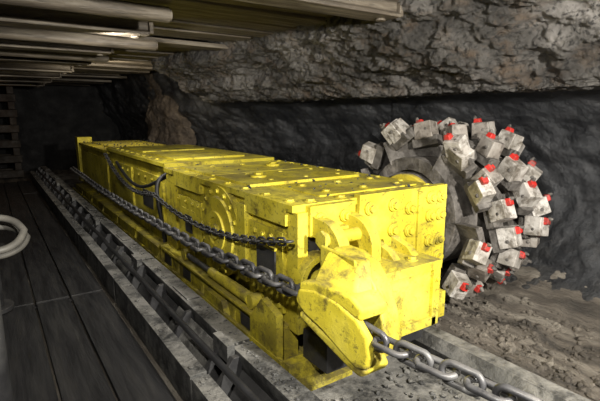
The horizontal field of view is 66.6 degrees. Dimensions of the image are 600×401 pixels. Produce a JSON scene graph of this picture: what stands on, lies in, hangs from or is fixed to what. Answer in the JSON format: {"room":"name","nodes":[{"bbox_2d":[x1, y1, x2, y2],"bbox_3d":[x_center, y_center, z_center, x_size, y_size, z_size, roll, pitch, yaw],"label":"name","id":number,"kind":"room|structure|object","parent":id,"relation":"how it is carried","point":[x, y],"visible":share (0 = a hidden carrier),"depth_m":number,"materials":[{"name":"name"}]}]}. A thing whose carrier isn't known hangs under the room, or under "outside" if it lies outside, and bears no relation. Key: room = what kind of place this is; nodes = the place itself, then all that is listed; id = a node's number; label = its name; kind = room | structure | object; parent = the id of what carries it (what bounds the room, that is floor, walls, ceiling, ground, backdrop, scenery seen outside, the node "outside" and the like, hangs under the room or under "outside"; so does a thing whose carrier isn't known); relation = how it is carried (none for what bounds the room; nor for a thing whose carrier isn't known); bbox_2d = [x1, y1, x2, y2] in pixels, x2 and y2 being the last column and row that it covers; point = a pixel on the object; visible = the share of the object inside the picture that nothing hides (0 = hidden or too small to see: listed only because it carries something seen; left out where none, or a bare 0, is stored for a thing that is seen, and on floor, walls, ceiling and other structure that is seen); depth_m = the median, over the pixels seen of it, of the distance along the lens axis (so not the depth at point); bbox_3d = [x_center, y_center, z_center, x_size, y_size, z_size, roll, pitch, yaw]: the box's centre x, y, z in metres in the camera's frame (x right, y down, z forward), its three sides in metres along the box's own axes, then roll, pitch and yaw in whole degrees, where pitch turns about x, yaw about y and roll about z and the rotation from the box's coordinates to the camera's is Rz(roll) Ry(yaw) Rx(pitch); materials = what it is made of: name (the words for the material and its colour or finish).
{"room":"underground passage","nodes":[
{"label":"underground passage","id":0,"kind":"room"},
{"bbox_2d":[0,82,44,86],"bbox_3d":[-5.916,-2.178,8.417,2.130,0.115,0.180,-7,13,-33],"label":"roof beam","id":1,"kind":"structure","parent":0,"point":[1,83],"depth_m":8.72,"materials":[{"name":"wood"}]},
{"bbox_2d":[0,77,51,83],"bbox_3d":[-5.243,-1.994,7.441,2.130,0.115,0.180,-7,13,-33],"label":"roof beam","id":2,"kind":"structure","parent":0,"point":[2,79],"depth_m":7.77,"materials":[{"name":"wood"}]},
{"bbox_2d":[0,71,61,79],"bbox_3d":[-4.570,-1.809,6.464,2.130,0.115,0.180,-7,13,-33],"label":"roof beam","id":3,"kind":"structure","parent":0,"point":[16,74],"depth_m":6.79,"materials":[{"name":"wood"}]},
{"bbox_2d":[0,61,73,73],"bbox_3d":[-3.897,-1.625,5.488,2.130,0.115,0.180,-7,13,-33],"label":"roof beam","id":4,"kind":"structure","parent":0,"point":[4,66],"depth_m":5.79,"materials":[{"name":"wood"}]},
{"bbox_2d":[0,56,90,65],"bbox_3d":[-3.225,-1.440,4.511,2.130,0.115,0.180,-7,13,-33],"label":"roof beam","id":5,"kind":"structure","parent":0,"point":[2,58],"depth_m":4.82,"materials":[{"name":"wood"}]},
{"bbox_2d":[0,49,108,61],"bbox_3d":[-2.890,-1.357,4.100,2.216,0.095,0.120,-7,13,-33],"label":"pole","id":6,"kind":"object","parent":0,"point":[3,52],"depth_m":4.41,"materials":[{"name":"wood"}]},
{"bbox_2d":[0,39,113,55],"bbox_3d":[-2.608,-1.271,3.616,2.130,0.115,0.180,-7,13,-33],"label":"roof beam","id":7,"kind":"structure","parent":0,"point":[4,43],"depth_m":3.91,"materials":[{"name":"wood"}]},
{"bbox_2d":[0,84,120,171],"bbox_3d":[-6.270,-1.723,10.732,5.000,2.200,0.375,-7,13,-33],"label":"wall","id":8,"kind":"structure","parent":0,"point":[49,119],"depth_m":11.00,"materials":[{"name":"black stone"}]},
{"bbox_2d":[0,4,153,38],"bbox_3d":[-1.935,-1.087,2.640,2.130,0.115,0.180,-7,13,-33],"label":"roof beam","id":9,"kind":"structure","parent":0,"point":[10,15],"depth_m":2.90,"materials":[{"name":"wood"}]},
{"bbox_2d":[0,26,157,50],"bbox_3d":[-2.183,-1.188,3.206,2.366,0.095,0.120,-7,13,-33],"label":"pole","id":10,"kind":"object","parent":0,"point":[6,32],"depth_m":3.49,"materials":[{"name":"wood"}]},
{"bbox_2d":[0,0,172,22],"bbox_3d":[-1.606,-0.981,2.106,2.066,0.095,0.120,-7,13,-33],"label":"pole","id":11,"kind":"object","parent":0,"point":[112,8],"depth_m":2.46,"materials":[{"name":"wood"}]},
{"bbox_2d":[104,35,193,79],"bbox_3d":[-2.504,-1.668,4.719,4.600,0.057,15.000,-7,13,-33],"label":"ceiling","id":12,"kind":"structure","parent":0,"point":[151,35],"depth_m":4.62,"materials":[{"name":"grey stone"}]},
{"bbox_2d":[144,71,196,144],"bbox_3d":[-2.417,-1.219,8.119,0.592,2.080,1.904,-7,13,-33],"label":"rock pillar","id":13,"kind":"structure","parent":0,"point":[163,119],"depth_m":7.62,"materials":[{"name":"brown stone"}]},
{"bbox_2d":[43,0,333,85],"bbox_3d":[-2.567,-1.521,4.467,3.387,0.108,13.416,-7,13,-33],"label":"roof","id":14,"kind":"structure","parent":0,"point":[210,20],"depth_m":3.56,"materials":[{"name":"wood"}]},
{"bbox_2d":[0,168,599,400],"bbox_3d":[-2.380,0.221,5.162,4.900,0.352,15.000,-7,13,-33],"label":"floor","id":15,"kind":"structure","parent":0,"point":[571,306],"depth_m":2.86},
{"bbox_2d":[0,86,23,178],"bbox_3d":[-6.241,-1.417,9.504,0.670,1.855,0.700,-7,13,-33],"label":"crib","id":16,"kind":"object","parent":15,"relation":"on","point":[9,97],"visible":1,"depth_m":9.38,"materials":[{"name":"brown wood"}]},
{"bbox_2d":[0,181,176,400],"bbox_3d":[-2.501,0.624,3.741,1.336,0.044,12.086,-7,13,-33],"label":"walkway","id":17,"kind":"object","parent":15,"relation":"on","point":[79,375],"visible":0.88,"depth_m":2.80,"materials":[{"name":"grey wood"}]},
{"bbox_2d":[0,301,12,400],"bbox_3d":[-1.176,0.094,1.604,0.260,1.780,0.260,-7,13,-33],"label":"prop","id":18,"kind":"object","parent":17,"relation":"on","point":[6,394],"visible":1,"depth_m":1.70,"materials":[{"name":"metal"}]},
{"bbox_2d":[0,215,30,258],"bbox_3d":[-1.209,0.141,1.812,0.243,0.153,0.259,-7,13,-33],"label":"coil","id":19,"kind":"object","parent":18,"relation":"attached to","point":[20,242],"visible":1,"depth_m":1.83,"materials":[{"name":"white rubber"}]},
{"bbox_2d":[0,273,14,313],"bbox_3d":[-2.045,-0.144,2.865,0.260,1.780,0.260,-7,13,-33],"label":"prop","id":20,"kind":"object","parent":17,"relation":"on","point":[7,305],"visible":0.92,"depth_m":3.02,"materials":[{"name":"metal"}]},
{"bbox_2d":[65,201,480,400],"bbox_3d":[-0.737,0.560,3.413,1.154,0.301,5.836,-7,13,-33],"label":"coal spillage","id":21,"kind":"object","parent":15,"relation":"on","point":[407,371],"visible":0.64,"depth_m":2.13,"materials":[{"name":"stone"}]},
{"bbox_2d":[30,166,590,400],"bbox_3d":[-1.525,0.275,4.857,1.509,0.295,12.030,-7,13,-33],"label":"conveyor","id":22,"kind":"object","parent":15,"relation":"on","point":[232,374],"visible":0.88,"depth_m":2.27,"materials":[{"name":"metal"}]},
{"bbox_2d":[72,136,446,390],"bbox_3d":[-1.147,-0.073,4.588,1.365,0.880,6.734,-7,13,-33],"label":"coal shearer","id":23,"kind":"object","parent":22,"relation":"on","point":[372,253],"visible":0.84,"depth_m":2.29,"materials":[{"name":"yellow paint"}]},
{"bbox_2d":[115,161,166,242],"bbox_3d":[-1.377,-0.066,4.156,0.304,0.550,1.479,-7,13,-33],"label":"hose","id":24,"kind":"object","parent":23,"relation":"attached to","point":[161,177],"visible":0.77,"depth_m":3.54,"materials":[{"name":"rubber"}]},
{"bbox_2d":[103,153,293,246],"bbox_3d":[-1.111,-0.095,3.503,0.083,0.275,3.808,-7,13,-33],"label":"chain","id":25,"kind":"object","parent":23,"relation":"attached to","point":[243,238],"visible":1,"depth_m":2.67,"materials":[{"name":"metal"}]},
{"bbox_2d":[83,139,409,195],"bbox_3d":[-1.231,-0.481,4.632,0.952,0.030,5.709,-7,13,-33],"label":"crumbs","id":26,"kind":"object","parent":23,"relation":"on","point":[408,185],"visible":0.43,"depth_m":3.09,"materials":[{"name":"stone"}]},
{"bbox_2d":[69,166,541,400],"bbox_3d":[-1.380,0.029,3.893,0.234,0.181,7.344,-7,13,-35],"label":"chain","id":27,"kind":"object","parent":23,"relation":"on","point":[247,268],"visible":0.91,"depth_m":1.52,"materials":[{"name":"metal"}]},
{"bbox_2d":[356,116,553,299],"bbox_3d":[0.950,0.050,3.060,0.775,1.218,1.222,-7,13,-33],"label":"drum","id":28,"kind":"object","parent":23,"relation":"attached to","point":[495,204],"visible":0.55,"depth_m":2.69,"materials":[{"name":"metal"}]},
{"bbox_2d":[435,285,599,400],"bbox_3d":[0.852,0.653,3.418,0.766,0.147,5.628,-7,13,-33],"label":"rubble","id":29,"kind":"object","parent":15,"relation":"on","point":[508,345],"visible":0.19,"depth_m":2.65,"materials":[{"name":"grey stone"}]},
{"bbox_2d":[235,0,402,21],"bbox_3d":[-0.747,-0.926,1.793,3.130,0.115,0.180,-7,13,-33],"label":"roof beam","id":30,"kind":"structure","parent":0,"point":[369,10],"depth_m":2.42,"materials":[{"name":"wood"}]},
{"bbox_2d":[95,67,599,300],"bbox_3d":[-0.863,-0.856,6.122,1.134,2.243,14.433,-8,13,-36],"label":"wall","id":31,"kind":"structure","parent":0,"point":[560,129],"depth_m":3.63,"materials":[{"name":"black stone"}]},
{"bbox_2d":[151,0,599,103],"bbox_3d":[0.565,-1.130,3.495,1.724,0.678,8.619,-7,13,-33],"label":"overhang","id":32,"kind":"object","parent":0,"point":[452,47],"visible":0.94,"depth_m":2.88,"materials":[{"name":"grey stone"}]}
]}

